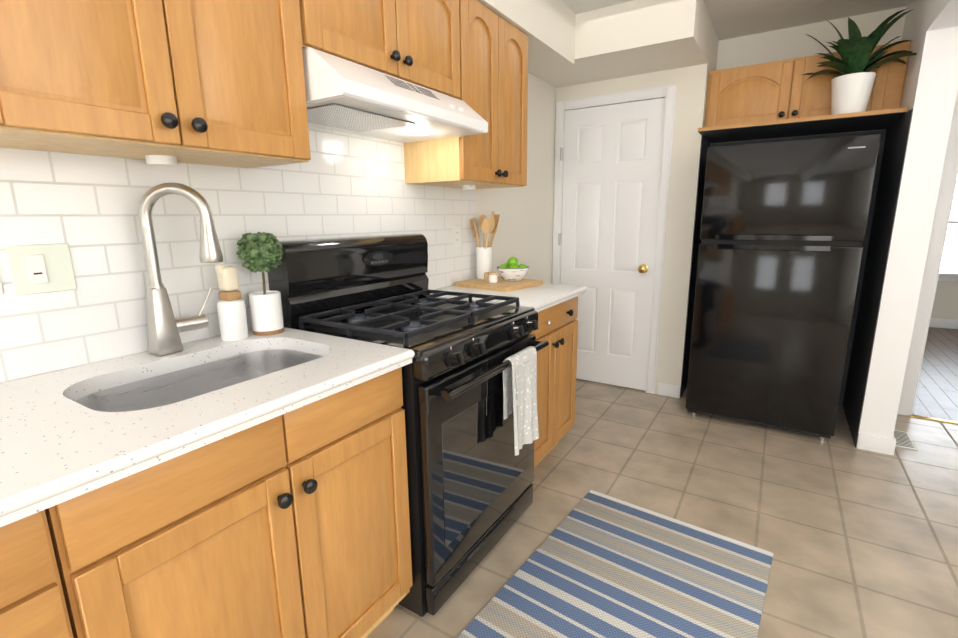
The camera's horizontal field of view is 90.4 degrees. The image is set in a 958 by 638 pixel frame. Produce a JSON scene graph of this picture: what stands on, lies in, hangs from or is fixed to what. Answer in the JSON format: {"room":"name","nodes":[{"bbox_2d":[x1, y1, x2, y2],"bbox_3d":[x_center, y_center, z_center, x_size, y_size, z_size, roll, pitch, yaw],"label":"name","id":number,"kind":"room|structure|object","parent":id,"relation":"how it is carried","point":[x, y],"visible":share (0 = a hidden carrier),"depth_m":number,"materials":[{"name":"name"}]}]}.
{"room":"kitchen","nodes":[
{"label":"kitchen","id":0,"kind":"room"},
{"bbox_2d":[476,73,555,283],"bbox_3d":[-1.218,-0.134,0.985,0.120,2.430,6.790,7,14,31],"label":"wall","id":1,"kind":"structure","parent":0,"point":[524,233],"depth_m":3.28,"materials":[{"name":"beige paint"}]},
{"bbox_2d":[0,40,19,143],"bbox_3d":[-1.108,-0.655,0.621,0.321,0.720,0.528,7,14,31],"label":"upper cabinet","id":2,"kind":"object","parent":1,"relation":"attached to","point":[9,126],"depth_m":0.83,"materials":[{"name":"brown wood"}]},
{"bbox_2d":[0,0,331,167],"bbox_3d":[-0.809,-0.759,1.087,0.321,0.720,0.851,7,14,31],"label":"upper cabinet","id":3,"kind":"object","parent":1,"relation":"attached to","point":[168,83],"depth_m":1.05,"materials":[{"name":"brown wood"}]},
{"bbox_2d":[0,125,476,382],"bbox_3d":[-0.964,-0.297,1.245,0.006,0.885,3.552,7,14,31],"label":"tile backsplash","id":4,"kind":"structure","parent":1,"relation":"attached to","point":[338,184],"depth_m":1.37,"materials":[{"name":"white tile"}]},
{"bbox_2d":[0,277,3,294],"bbox_3d":[-1.102,-0.106,1.043,0.009,0.116,0.072,7,14,31],"label":"outlet","id":5,"kind":"object","parent":4,"relation":"attached to","point":[1,290],"visible":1,"depth_m":1.08,"materials":[{"name":"white plastic"}]},
{"bbox_2d":[5,243,76,295],"bbox_3d":[-1.042,-0.120,1.137,0.010,0.116,0.116,7,14,31],"label":"switch plate","id":6,"kind":"object","parent":4,"relation":"attached to","point":[39,268],"visible":1,"depth_m":1.13,"materials":[{"name":"white plastic"}]},
{"bbox_2d":[453,225,460,246],"bbox_3d":[-0.119,-0.448,2.573,0.007,0.114,0.070,7,14,31],"label":"duplex electrical outlet","id":7,"kind":"object","parent":4,"relation":"attached to","point":[456,236],"visible":1,"depth_m":2.57,"materials":[{"name":"white plastic"}]},
{"bbox_2d":[328,0,467,103],"bbox_3d":[-0.413,-1.047,1.673,0.321,0.410,0.766,7,14,31],"label":"upper cabinet","id":8,"kind":"object","parent":1,"relation":"attached to","point":[418,42],"depth_m":1.65,"materials":[{"name":"brown wood"}]},
{"bbox_2d":[302,47,487,142],"bbox_3d":[-0.355,-0.766,1.703,0.447,0.145,0.757,7,14,31],"label":"range hood","id":9,"kind":"object","parent":8,"relation":"attached to","point":[343,95],"visible":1,"depth_m":1.53,"materials":[{"name":"white metal"}]},
{"bbox_2d":[404,0,527,189],"bbox_3d":[-0.062,-1.012,2.251,0.321,0.728,0.670,7,14,31],"label":"upper cabinet","id":10,"kind":"object","parent":1,"relation":"attached to","point":[496,50],"depth_m":2.15,"materials":[{"name":"brown wood"}]},
{"bbox_2d":[478,0,710,87],"bbox_3d":[-0.787,-1.122,0.416,1.000,0.268,6.670,7,14,31],"label":"soffit","id":11,"kind":"structure","parent":0,"point":[567,46],"depth_m":2.67,"materials":[{"name":"beige paint"}]},
{"bbox_2d":[556,22,712,393],"bbox_3d":[1.103,-0.732,3.659,1.100,2.430,0.560,7,14,31],"label":"wall","id":12,"kind":"structure","parent":0,"point":[690,83],"depth_m":3.18,"materials":[{"name":"beige paint"}]},
{"bbox_2d":[558,98,664,390],"bbox_3d":[0.916,-0.490,3.484,0.710,2.018,0.096,7,14,31],"label":"pantry door","id":13,"kind":"structure","parent":12,"relation":"in","point":[611,167],"depth_m":3.46,"materials":[{"name":"white paint"}]},
{"bbox_2d":[552,85,675,393],"bbox_3d":[0.954,-0.528,3.522,0.824,2.092,0.139,7,14,31],"label":"door frame","id":14,"kind":"structure","parent":12,"relation":"attached to","point":[668,93],"depth_m":3.32,"materials":[{"name":"white paint"}]},
{"bbox_2d":[366,378,957,637],"bbox_3d":[0.368,1.236,0.456,4.000,0.060,7.100,7,14,31],"label":"floor","id":15,"kind":"structure","parent":0,"point":[850,536],"depth_m":2.13,"materials":[{"name":"beige tile"}]},
{"bbox_2d":[0,283,587,637],"bbox_3d":[-0.509,0.521,1.509,0.652,0.915,3.052,7,14,31],"label":"base cabinet","id":16,"kind":"object","parent":15,"relation":"on","point":[253,486],"visible":0.9,"depth_m":1.01,"materials":[{"name":"brown wood"}]},
{"bbox_2d":[138,182,222,355],"bbox_3d":[-0.809,-0.136,1.306,0.173,0.460,0.175,7,14,31],"label":"faucet","id":17,"kind":"object","parent":16,"relation":"on","point":[165,327],"visible":0.98,"depth_m":1.28,"materials":[{"name":"silver metal"}]},
{"bbox_2d":[215,264,248,340],"bbox_3d":[-0.761,-0.053,1.459,0.077,0.232,0.077,7,14,31],"label":"soap dispenser","id":18,"kind":"object","parent":16,"relation":"on","point":[231,310],"visible":1,"depth_m":1.44,"materials":[{"name":"white ceramic"}]},
{"bbox_2d":[236,232,283,335],"bbox_3d":[-0.692,-0.116,1.526,0.135,0.325,0.135,7,14,31],"label":"topiary plant","id":19,"kind":"object","parent":16,"relation":"on","point":[262,252],"visible":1,"depth_m":1.50,"materials":[{"name":"green plant"}]},
{"bbox_2d":[454,276,542,291],"bbox_3d":[0.108,-0.195,2.585,0.370,0.020,0.344,9,15,38],"label":"cutting board","id":20,"kind":"object","parent":16,"relation":"on","point":[501,284],"visible":0.77,"depth_m":2.50,"materials":[{"name":"brown wood"}]},
{"bbox_2d":[470,211,499,278],"bbox_3d":[0.033,-0.416,2.683,0.164,0.372,0.196,7,14,31],"label":"utensil crock","id":21,"kind":"object","parent":20,"relation":"on","point":[484,258],"visible":0.85,"depth_m":2.65,"materials":[{"name":"white ceramic"}]},
{"bbox_2d":[484,272,488,280],"bbox_3d":[0.049,-0.230,2.591,0.040,0.045,0.040,7,14,31],"label":"candle","id":22,"kind":"object","parent":20,"relation":"on","point":[486,276],"visible":0.56,"depth_m":2.58,"materials":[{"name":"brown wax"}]},
{"bbox_2d":[488,272,497,282],"bbox_3d":[0.075,-0.223,2.540,0.049,0.052,0.049,7,14,31],"label":"candle jar","id":23,"kind":"object","parent":20,"relation":"on","point":[493,277],"visible":1,"depth_m":2.52,"materials":[{"name":"white glass"}]},
{"bbox_2d":[497,257,528,280],"bbox_3d":[0.185,-0.276,2.603,0.177,0.128,0.177,7,14,31],"label":"bowl","id":24,"kind":"object","parent":20,"relation":"on","point":[511,269],"visible":1,"depth_m":2.56,"materials":[{"name":"ceramic"}]},
{"bbox_2d":[268,234,548,616],"bbox_3d":[-0.213,0.293,1.866,0.744,1.205,0.756,7,14,31],"label":"gas range","id":25,"kind":"object","parent":15,"relation":"on","point":[470,474],"visible":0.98,"depth_m":1.64,"materials":[{"name":"black metal"}]},
{"bbox_2d":[503,346,538,455],"bbox_3d":[0.161,0.298,1.767,0.070,0.360,0.195,7,14,31],"label":"dish towel","id":26,"kind":"object","parent":25,"relation":"hanging from","point":[520,388],"visible":0.98,"depth_m":1.74,"materials":[{"name":"white fabric"}]},
{"bbox_2d":[457,490,772,637],"bbox_3d":[0.447,0.968,1.537,0.745,0.008,1.290,8,15,36],"label":"rug","id":27,"kind":"object","parent":15,"relation":"on","point":[597,565],"visible":1,"depth_m":1.68,"materials":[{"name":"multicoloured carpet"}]},
{"bbox_2d":[685,134,880,440],"bbox_3d":[1.832,-0.201,2.987,0.775,1.657,0.731,7,14,31],"label":"refrigerator","id":28,"kind":"object","parent":15,"relation":"on","point":[783,229],"visible":1,"depth_m":2.67,"materials":[{"name":"black metal"}]},
{"bbox_2d":[680,108,912,446],"bbox_3d":[1.867,-0.261,3.006,0.970,1.766,0.700,7,14,31],"label":"enclosure","id":29,"kind":"object","parent":15,"relation":"on","point":[875,243],"visible":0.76,"depth_m":2.85,"materials":[{"name":"black"}]},
{"bbox_2d":[894,430,917,450],"bbox_3d":[2.428,0.691,2.735,0.100,0.006,0.260,7,14,31],"label":"floor vent","id":30,"kind":"object","parent":15,"relation":"in","point":[903,439],"visible":0.69,"depth_m":2.71,"materials":[{"name":"white metal"}]},
{"bbox_2d":[561,0,909,39],"bbox_3d":[1.972,-1.419,0.832,5.420,0.080,10.600,7,14,31],"label":"ceiling","id":31,"kind":"structure","parent":0,"point":[733,18],"depth_m":2.76,"materials":[{"name":"white paint"}]},
{"bbox_2d":[710,6,906,143],"bbox_3d":[1.956,-0.637,3.174,1.070,2.430,0.390,7,14,31],"label":"wall","id":32,"kind":"structure","parent":0,"point":[779,45],"depth_m":3.02,"materials":[{"name":"beige paint"}]},
{"bbox_2d":[698,41,910,143],"bbox_3d":[1.884,-1.327,2.824,0.964,0.392,0.587,7,14,31],"label":"upper cabinet","id":33,"kind":"object","parent":32,"relation":"attached to","point":[778,99],"visible":0.92,"depth_m":2.79,"materials":[{"name":"brown wood"}]},
{"bbox_2d":[802,8,916,114],"bbox_3d":[1.972,-1.345,2.462,0.516,0.532,0.341,7,14,31],"label":"potted plant","id":34,"kind":"object","parent":33,"relation":"on","point":[851,87],"visible":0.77,"depth_m":2.48,"materials":[{"name":"green plant"}]},
{"bbox_2d":[859,0,957,438],"bbox_3d":[2.367,-0.539,2.696,0.145,2.430,0.820,7,14,31],"label":"wall","id":35,"kind":"structure","parent":0,"point":[930,89],"depth_m":2.36,"materials":[{"name":"white paint"}]},
{"bbox_2d":[880,435,895,455],"bbox_3d":[2.417,0.623,2.852,0.014,0.090,0.734,7,14,31],"label":"baseboard","id":36,"kind":"structure","parent":35,"relation":"attached to","point":[889,444],"depth_m":2.56,"materials":[{"name":"white paint"}]},
{"bbox_2d":[907,327,957,423],"bbox_3d":[4.446,0.420,4.041,4.000,0.066,3.535,7,14,31],"label":"floor","id":37,"kind":"structure","parent":0,"point":[936,398],"depth_m":3.71,"materials":[{"name":"grey wood"}]},
{"bbox_2d":[927,0,957,30],"bbox_3d":[0.442,-0.907,-0.502,0.145,0.330,6.380,7,14,31],"label":"header beam","id":38,"kind":"structure","parent":0,"point":[943,14],"depth_m":2.08,"materials":[{"name":"white paint"}]},
{"bbox_2d":[931,281,957,319],"bbox_3d":[5.293,-1.090,5.118,4.200,2.430,0.100,7,14,31],"label":"wall","id":39,"kind":"structure","parent":0,"point":[945,304],"depth_m":5.30,"materials":[{"name":"beige paint"}]},
{"bbox_2d":[929,318,957,328],"bbox_3d":[5.275,0.059,5.315,4.000,0.100,0.014,7,14,31],"label":"baseboard","id":40,"kind":"structure","parent":39,"relation":"attached to","point":[938,323],"depth_m":5.34,"materials":[{"name":"white paint"}]},
{"bbox_2d":[938,178,957,281],"bbox_3d":[5.416,-1.004,4.971,1.100,1.260,0.044,7,14,31],"label":"room window","id":41,"kind":"structure","parent":39,"relation":"in","point":[949,268],"depth_m":5.20,"materials":[{"name":"white"}]},
{"bbox_3d":[3.291,-0.516,2.542,1.585,2.430,0.100,7,14,31],"label":"wall","id":42,"kind":"structure","parent":0,"visible":0},
{"bbox_2d":[897,90,957,414],"bbox_3d":[3.116,-0.386,2.672,0.920,2.125,0.118,7,14,31],"label":"trim","id":43,"kind":"structure","parent":42,"relation":"attached to","point":[946,193],"depth_m":2.87,"materials":[{"name":"white paint"}]}
]}

